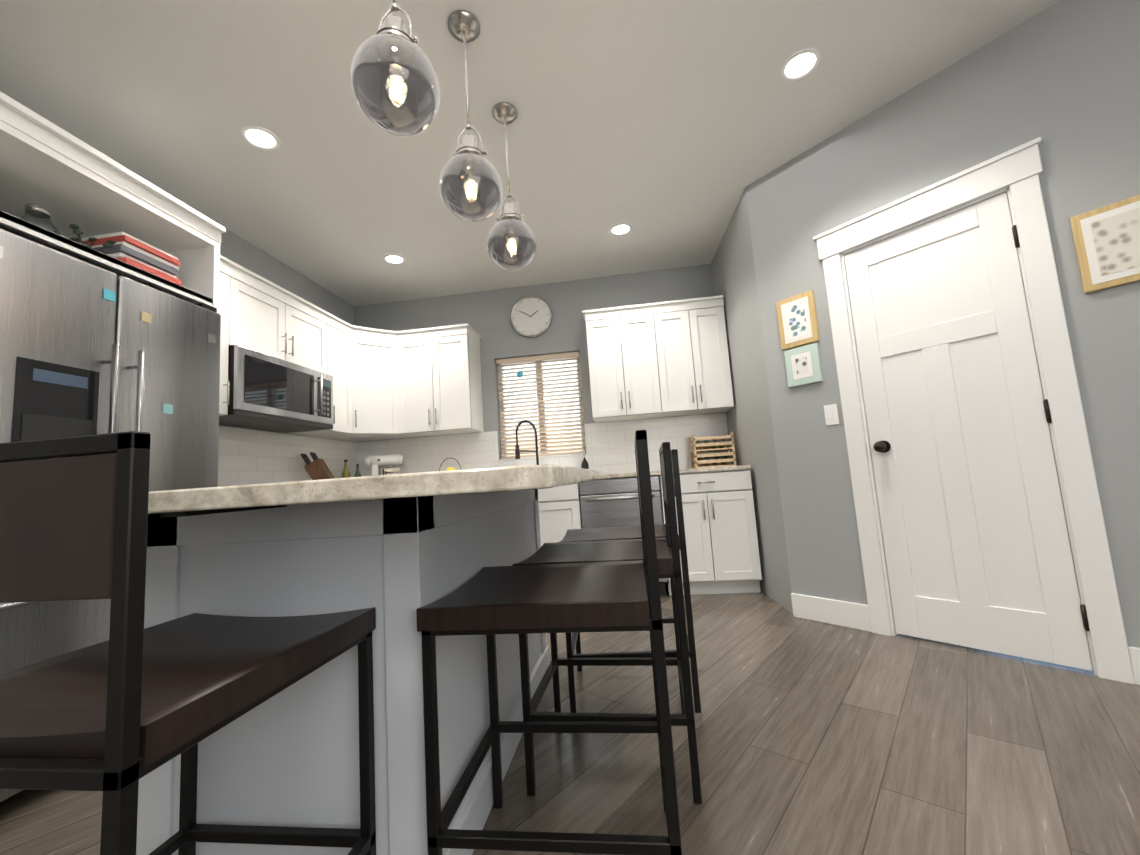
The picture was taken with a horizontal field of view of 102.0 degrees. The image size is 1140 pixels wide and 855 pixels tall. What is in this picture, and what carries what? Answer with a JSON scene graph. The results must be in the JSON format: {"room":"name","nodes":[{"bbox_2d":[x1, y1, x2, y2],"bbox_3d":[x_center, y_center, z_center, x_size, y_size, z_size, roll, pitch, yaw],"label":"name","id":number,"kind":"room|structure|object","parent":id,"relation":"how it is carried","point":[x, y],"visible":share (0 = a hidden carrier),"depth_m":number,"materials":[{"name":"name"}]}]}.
{"room":"kitchen","nodes":[
{"label":"kitchen","id":0,"kind":"room"},
{"bbox_2d":[219,229,354,441],"bbox_3d":[-2.406,-0.317,-0.024,0.790,2.740,9.000,-5,-6,7],"label":"wall","id":1,"kind":"structure","parent":0,"point":[235,248],"depth_m":3.62,"materials":[{"name":"grey paint"}]},
{"bbox_2d":[219,255,234,415],"bbox_3d":[-2.171,-0.517,2.523,0.348,0.895,0.356,-5,-6,7],"label":"upper cabinet","id":2,"kind":"object","parent":1,"relation":"attached to","point":[227,269],"depth_m":2.66,"materials":[{"name":"white wood"}]},
{"bbox_2d":[235,263,326,373],"bbox_3d":[-2.103,-0.661,3.152,0.348,0.480,0.876,-5,-6,7],"label":"upper cabinet","id":3,"kind":"object","parent":1,"relation":"attached to","point":[270,320],"depth_m":3.07,"materials":[{"name":"white wood"}]},
{"bbox_2d":[219,345,332,432],"bbox_3d":[-2.022,-0.221,3.096,0.451,0.406,0.865,-5,-6,7],"label":"microwave","id":4,"kind":"object","parent":3,"relation":"attached to","point":[270,393],"visible":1,"depth_m":2.96,"materials":[{"name":"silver metal"}]},
{"bbox_2d":[286,312,354,438],"bbox_3d":[-1.990,-0.395,3.735,0.384,0.895,0.358,-5,-6,7],"label":"upper cabinet","id":5,"kind":"object","parent":1,"relation":"attached to","point":[338,330],"depth_m":3.71,"materials":[{"name":"white wood"}]},
{"bbox_2d":[355,431,394,438],"bbox_3d":[-1.655,-0.394,3.939,0.341,0.896,0.341,-5,-6,7],"label":"upper cabinet","id":6,"kind":"object","parent":1,"relation":"attached to","point":[370,434],"depth_m":4.02,"materials":[{"name":"white wood"}]},
{"bbox_2d":[336,325,418,441],"bbox_3d":[-1.795,-0.365,4.120,0.668,0.895,0.668,-5,-6,7],"label":"upper cabinet","id":7,"kind":"object","parent":1,"relation":"attached to","point":[376,354],"depth_m":3.98,"materials":[{"name":"white wood"}]},
{"bbox_2d":[0,0,1059,305],"bbox_3d":[-0.219,-1.907,-0.156,5.500,0.100,9.400,-5,-6,7],"label":"ceiling","id":8,"kind":"structure","parent":0,"point":[668,130],"depth_m":2.27,"materials":[{"name":"white paint"}]},
{"bbox_2d":[240,125,279,150],"bbox_3d":[-1.586,-1.483,2.368,0.170,0.008,0.170,-5,-6,7],"label":"recessed light","id":9,"kind":"object","parent":8,"relation":"in","point":[259,137],"visible":1,"depth_m":2.36,"materials":[{"name":"white plastic"}]},
{"bbox_2d":[383,254,405,264],"bbox_3d":[-1.408,-1.347,3.699,0.170,0.008,0.170,-5,-6,7],"label":"recessed light","id":10,"kind":"object","parent":8,"relation":"in","point":[396,259],"visible":1,"depth_m":3.69,"materials":[{"name":"white plastic"}]},
{"bbox_2d":[351,0,439,136],"bbox_3d":[-0.514,-1.258,1.349,0.238,0.819,0.238,-5,-6,7],"label":"pendant light","id":11,"kind":"object","parent":8,"relation":"hanging from","point":[395,85],"visible":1,"depth_m":1.25,"materials":[{"name":"clear glass"}]},
{"bbox_2d":[439,10,501,221],"bbox_3d":[-0.401,-1.213,1.816,0.238,0.819,0.238,-5,-6,7],"label":"pendant light","id":12,"kind":"object","parent":8,"relation":"hanging from","point":[470,184],"visible":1,"depth_m":1.73,"materials":[{"name":"clear glass"}]},
{"bbox_2d":[487,102,536,270],"bbox_3d":[-0.300,-1.170,2.265,0.238,0.819,0.238,-5,-6,7],"label":"pendant light","id":13,"kind":"object","parent":8,"relation":"hanging from","point":[511,243],"visible":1,"depth_m":2.17,"materials":[{"name":"clear glass"}]},
{"bbox_2d":[609,223,631,235],"bbox_3d":[0.383,-1.490,3.473,0.170,0.008,0.170,-5,-6,7],"label":"recessed light","id":14,"kind":"object","parent":8,"relation":"in","point":[619,229],"visible":1,"depth_m":3.47,"materials":[{"name":"white plastic"}]},
{"bbox_2d":[780,48,820,80],"bbox_3d":[1.069,-1.682,2.143,0.170,0.008,0.170,-5,-6,7],"label":"recessed light","id":15,"kind":"object","parent":8,"relation":"in","point":[800,64],"visible":1,"depth_m":2.14,"materials":[{"name":"white"}]},
{"bbox_2d":[355,264,730,478],"bbox_3d":[0.454,-0.037,4.203,5.350,2.740,0.150,-5,-6,7],"label":"wall","id":16,"kind":"structure","parent":0,"point":[485,315],"depth_m":4.32,"materials":[{"name":"grey paint"}]},
{"bbox_2d":[403,324,483,436],"bbox_3d":[-1.201,-0.396,4.188,0.703,0.895,0.383,-5,-6,7],"label":"upper cabinet","id":17,"kind":"object","parent":16,"relation":"attached to","point":[422,382],"depth_m":4.04,"materials":[{"name":"white wood"}]},
{"bbox_2d":[510,296,551,337],"bbox_3d":[-0.364,-1.039,4.321,0.400,0.400,0.034,-5,-6,7],"label":"wall clock","id":18,"kind":"object","parent":16,"relation":"attached to","point":[530,316],"visible":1,"depth_m":4.31,"materials":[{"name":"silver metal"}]},
{"bbox_2d":[497,353,586,460],"bbox_3d":[-0.273,-0.194,4.311,0.806,0.967,0.131,-5,-6,7],"label":"window","id":19,"kind":"structure","parent":16,"relation":"in","point":[550,456],"depth_m":4.33,"materials":[{"name":"clear glass"}]},
{"bbox_2d":[496,351,585,458],"bbox_3d":[-0.277,-0.207,4.286,0.790,0.942,0.064,-5,-6,7],"label":"window blind","id":20,"kind":"object","parent":19,"relation":"attached to","point":[519,360],"visible":1,"depth_m":4.29,"materials":[{"name":"beige"}]},
{"bbox_2d":[582,295,733,422],"bbox_3d":[0.727,-0.560,3.947,1.158,0.916,0.382,-5,-6,7],"label":"upper cabinet","id":21,"kind":"object","parent":16,"relation":"attached to","point":[659,359],"visible":1,"depth_m":3.79,"materials":[{"name":"white wood"}]},
{"bbox_2d":[0,583,1139,854],"bbox_3d":[-0.034,0.910,-0.467,5.500,0.100,9.400,-5,-6,7],"label":"floor","id":22,"kind":"structure","parent":0,"point":[814,737],"depth_m":1.43,"materials":[{"name":"brown wood"}]},
{"bbox_2d":[0,229,220,806],"bbox_3d":[-1.986,0.311,1.727,0.746,1.825,0.902,-5,-6,7],"label":"refrigerator","id":23,"kind":"object","parent":22,"relation":"on","point":[86,348],"visible":0.56,"depth_m":1.65,"materials":[{"name":"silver metal"}]},
{"bbox_2d":[0,91,225,312],"bbox_3d":[-2.061,0.092,1.734,0.665,2.270,1.038,-5,-6,7],"label":"tall cabinet","id":24,"kind":"object","parent":22,"relation":"on","point":[66,178],"visible":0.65,"depth_m":1.88,"materials":[{"name":"white wood"}]},
{"bbox_2d":[19,204,181,284],"bbox_3d":[-2.021,-0.789,1.823,0.317,0.260,0.730,-5,-6,7],"label":"decor","id":25,"kind":"object","parent":24,"relation":"in","point":[133,251],"visible":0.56,"depth_m":1.94,"materials":[{"name":"red paper"}]},
{"bbox_2d":[0,431,375,854],"bbox_3d":[-0.658,0.537,0.756,0.438,0.990,0.500,-5,-6,7],"label":"stool","id":26,"kind":"object","parent":22,"relation":"on","point":[123,709],"visible":1,"depth_m":0.55,"materials":[{"name":"brown wood"}]},
{"bbox_2d":[136,492,549,854],"bbox_3d":[-0.468,0.659,1.521,0.975,0.890,1.556,-5,-6,7],"label":"kitchen island","id":27,"kind":"object","parent":22,"relation":"on","point":[396,551],"depth_m":1.02,"materials":[{"name":"white paint"}]},
{"bbox_2d":[148,464,607,515],"bbox_3d":[-0.478,0.197,1.551,1.130,0.034,1.680,-5,-6,7],"label":"island countertop","id":28,"kind":"structure","parent":27,"relation":"on","point":[523,478],"depth_m":0.70,"materials":[{"name":"beige stone"}]},
{"bbox_2d":[416,430,681,854],"bbox_3d":[-0.031,0.536,1.122,0.500,0.990,0.438,-5,-6,7],"label":"stool","id":29,"kind":"object","parent":22,"relation":"on","point":[491,602],"visible":0.96,"depth_m":0.93,"materials":[{"name":"brown wood"}]},
{"bbox_2d":[538,483,581,545],"bbox_3d":[-0.320,0.905,3.809,0.911,0.884,0.637,-5,-6,7],"label":"base cabinet","id":30,"kind":"object","parent":22,"relation":"on","point":[560,506],"depth_m":3.49,"materials":[{"name":"white wood"}]},
{"bbox_2d":[512,442,701,803],"bbox_3d":[0.118,0.575,1.560,0.500,0.990,0.438,-5,-6,9],"label":"stool","id":31,"kind":"object","parent":22,"relation":"on","point":[668,558],"visible":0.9,"depth_m":1.37,"materials":[{"name":"black metal"}]},
{"bbox_2d":[579,475,667,594],"bbox_3d":[0.426,0.843,3.666,0.604,0.880,0.641,-5,-6,7],"label":"dishwasher","id":32,"kind":"object","parent":22,"relation":"on","point":[611,502],"visible":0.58,"depth_m":3.44,"materials":[{"name":"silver metal"}]},
{"bbox_2d":[560,449,700,712],"bbox_3d":[0.229,0.618,2.012,0.500,0.990,0.438,-4,-6,4],"label":"stool","id":33,"kind":"object","parent":22,"relation":"on","point":[573,641],"visible":0.44,"depth_m":1.80,"materials":[{"name":"black metal"}]},
{"bbox_2d":[656,469,761,594],"bbox_3d":[1.054,0.796,3.636,0.648,0.884,0.637,-5,-6,7],"label":"base cabinet","id":34,"kind":"object","parent":22,"relation":"on","point":[722,548],"depth_m":3.33,"materials":[{"name":"white wood"}]},
{"bbox_2d":[608,465,750,477],"bbox_3d":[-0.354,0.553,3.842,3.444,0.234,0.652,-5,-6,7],"label":"countertop","id":35,"kind":"structure","parent":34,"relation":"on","point":[710,469],"depth_m":3.36,"materials":[{"name":"stone"}]},
{"bbox_2d":[218,426,357,486],"bbox_3d":[-2.176,0.264,3.344,0.008,0.466,2.130,-5,-6,7],"label":"tile backsplash","id":36,"kind":"structure","parent":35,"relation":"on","point":[247,456],"depth_m":3.37,"materials":[{"name":"white tile"}]},
{"bbox_2d":[300,452,334,479],"bbox_3d":[-1.947,0.353,3.637,0.295,0.323,0.120,-2,-6,-13],"label":"knife block","id":37,"kind":"object","parent":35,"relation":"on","point":[317,468],"visible":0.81,"depth_m":3.58,"materials":[{"name":"brown wood"}]},
{"bbox_2d":[342,459,361,477],"bbox_3d":[-1.860,0.407,3.934,0.155,0.270,0.066,0,-7,-31],"label":"oil bottles","id":38,"kind":"object","parent":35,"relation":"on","point":[345,473],"visible":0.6,"depth_m":3.91,"materials":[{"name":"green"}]},
{"bbox_2d":[364,454,404,475],"bbox_3d":[-1.638,0.393,4.100,0.318,0.304,0.218,-5,-6,7],"label":"stand mixer","id":39,"kind":"object","parent":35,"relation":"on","point":[374,462],"visible":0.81,"depth_m":4.05,"materials":[{"name":"white metal"}]},
{"bbox_2d":[439,458,460,470],"bbox_3d":[-1.033,0.377,3.980,0.208,0.233,0.208,-5,-6,7],"label":"basket","id":40,"kind":"object","parent":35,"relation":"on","point":[450,468],"visible":0.06,"depth_m":3.97,"materials":[{"name":"black metal"}]},
{"bbox_2d":[514,420,538,464],"bbox_3d":[-0.350,0.191,4.062,0.237,0.529,0.245,-5,-6,7],"label":"faucet","id":41,"kind":"object","parent":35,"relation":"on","point":[517,451],"visible":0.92,"depth_m":4.06,"materials":[{"name":"grey metal"}]},
{"bbox_2d":[358,413,730,476],"bbox_3d":[-0.334,0.237,4.198,3.444,0.466,0.008,-5,-6,7],"label":"tile backsplash","id":42,"kind":"structure","parent":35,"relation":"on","point":[610,448],"depth_m":4.13,"materials":[{"name":"white tile"}]},
{"bbox_2d":[581,454,588,468],"bbox_3d":[0.128,0.323,3.995,0.064,0.190,0.078,-5,-6,7],"label":"soap dispenser","id":43,"kind":"object","parent":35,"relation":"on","point":[584,464],"visible":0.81,"depth_m":3.98,"materials":[{"name":"black plastic"}]},
{"bbox_2d":[688,432,736,468],"bbox_3d":[1.164,0.193,3.796,0.320,0.270,0.260,-5,-6,7],"label":"crate","id":44,"kind":"object","parent":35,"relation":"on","point":[724,444],"visible":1,"depth_m":3.68,"materials":[{"name":"brown wood"}]},
{"bbox_2d":[711,188,792,614],"bbox_3d":[1.379,-0.181,3.450,0.190,2.740,1.120,-5,-6,7],"label":"wall","id":45,"kind":"structure","parent":0,"point":[749,420],"depth_m":3.23,"materials":[{"name":"grey paint"}]},
{"bbox_2d":[745,0,1139,647],"bbox_3d":[1.997,-0.379,2.027,0.110,2.740,2.320,1,-8,-38],"label":"wall","id":46,"kind":"structure","parent":0,"point":[1061,78],"depth_m":2.09,"materials":[{"name":"grey paint"}]},
{"bbox_2d":[776,290,819,349],"bbox_3d":[1.356,-0.637,2.756,0.024,0.305,0.220,1,-8,-37],"label":"picture frame","id":47,"kind":"object","parent":46,"relation":"attached to","point":[797,320],"visible":0.96,"depth_m":2.74,"materials":[{"name":"beige wood"}]},
{"bbox_2d":[784,343,822,387],"bbox_3d":[1.374,-0.364,2.725,0.024,0.225,0.195,1,-8,-37],"label":"picture frame","id":48,"kind":"object","parent":46,"relation":"attached to","point":[803,365],"visible":1,"depth_m":2.71,"materials":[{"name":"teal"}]},
{"bbox_2d":[824,404,838,425],"bbox_3d":[1.473,-0.072,2.602,0.008,0.115,0.070,1,-8,-38],"label":"switch plate","id":49,"kind":"object","parent":46,"relation":"attached to","point":[831,414],"visible":1,"depth_m":2.60,"materials":[{"name":"white plastic"}]},
{"bbox_2d":[791,593,1139,684],"bbox_3d":[2.031,0.911,1.846,0.015,0.135,2.320,1,-8,-38],"label":"baseboard","id":50,"kind":"structure","parent":46,"relation":"attached to","point":[840,613],"depth_m":2.55,"materials":[{"name":"white wood"}]},
{"bbox_2d":[844,193,1092,670],"bbox_3d":[1.779,0.001,2.175,0.103,2.022,0.682,1,-8,-38],"label":"pantry door","id":51,"kind":"structure","parent":46,"relation":"in","point":[977,545],"depth_m":2.15,"materials":[{"name":"white wood"}]},
{"bbox_2d":[813,137,1134,683],"bbox_3d":[1.817,-0.071,2.224,0.146,2.195,0.936,1,-8,-38],"label":"door frame","id":52,"kind":"structure","parent":46,"relation":"attached to","point":[1017,171],"depth_m":1.97,"materials":[{"name":"white wood"}]},
{"bbox_2d":[1070,195,1139,293],"bbox_3d":[2.148,-0.715,1.727,0.024,0.320,0.340,1,-8,-37],"label":"picture frame","id":53,"kind":"object","parent":46,"relation":"attached to","point":[1107,241],"visible":0.98,"depth_m":1.79,"materials":[{"name":"beige wood"}]},
{"label":"outside","id":54,"kind":"structure","parent":0,"visible":0},
{"bbox_2d":[503,360,581,455],"bbox_3d":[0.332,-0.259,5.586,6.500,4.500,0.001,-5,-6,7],"label":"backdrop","id":55,"kind":"structure","parent":54,"point":[547,367],"depth_m":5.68,"materials":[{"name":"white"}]}
]}

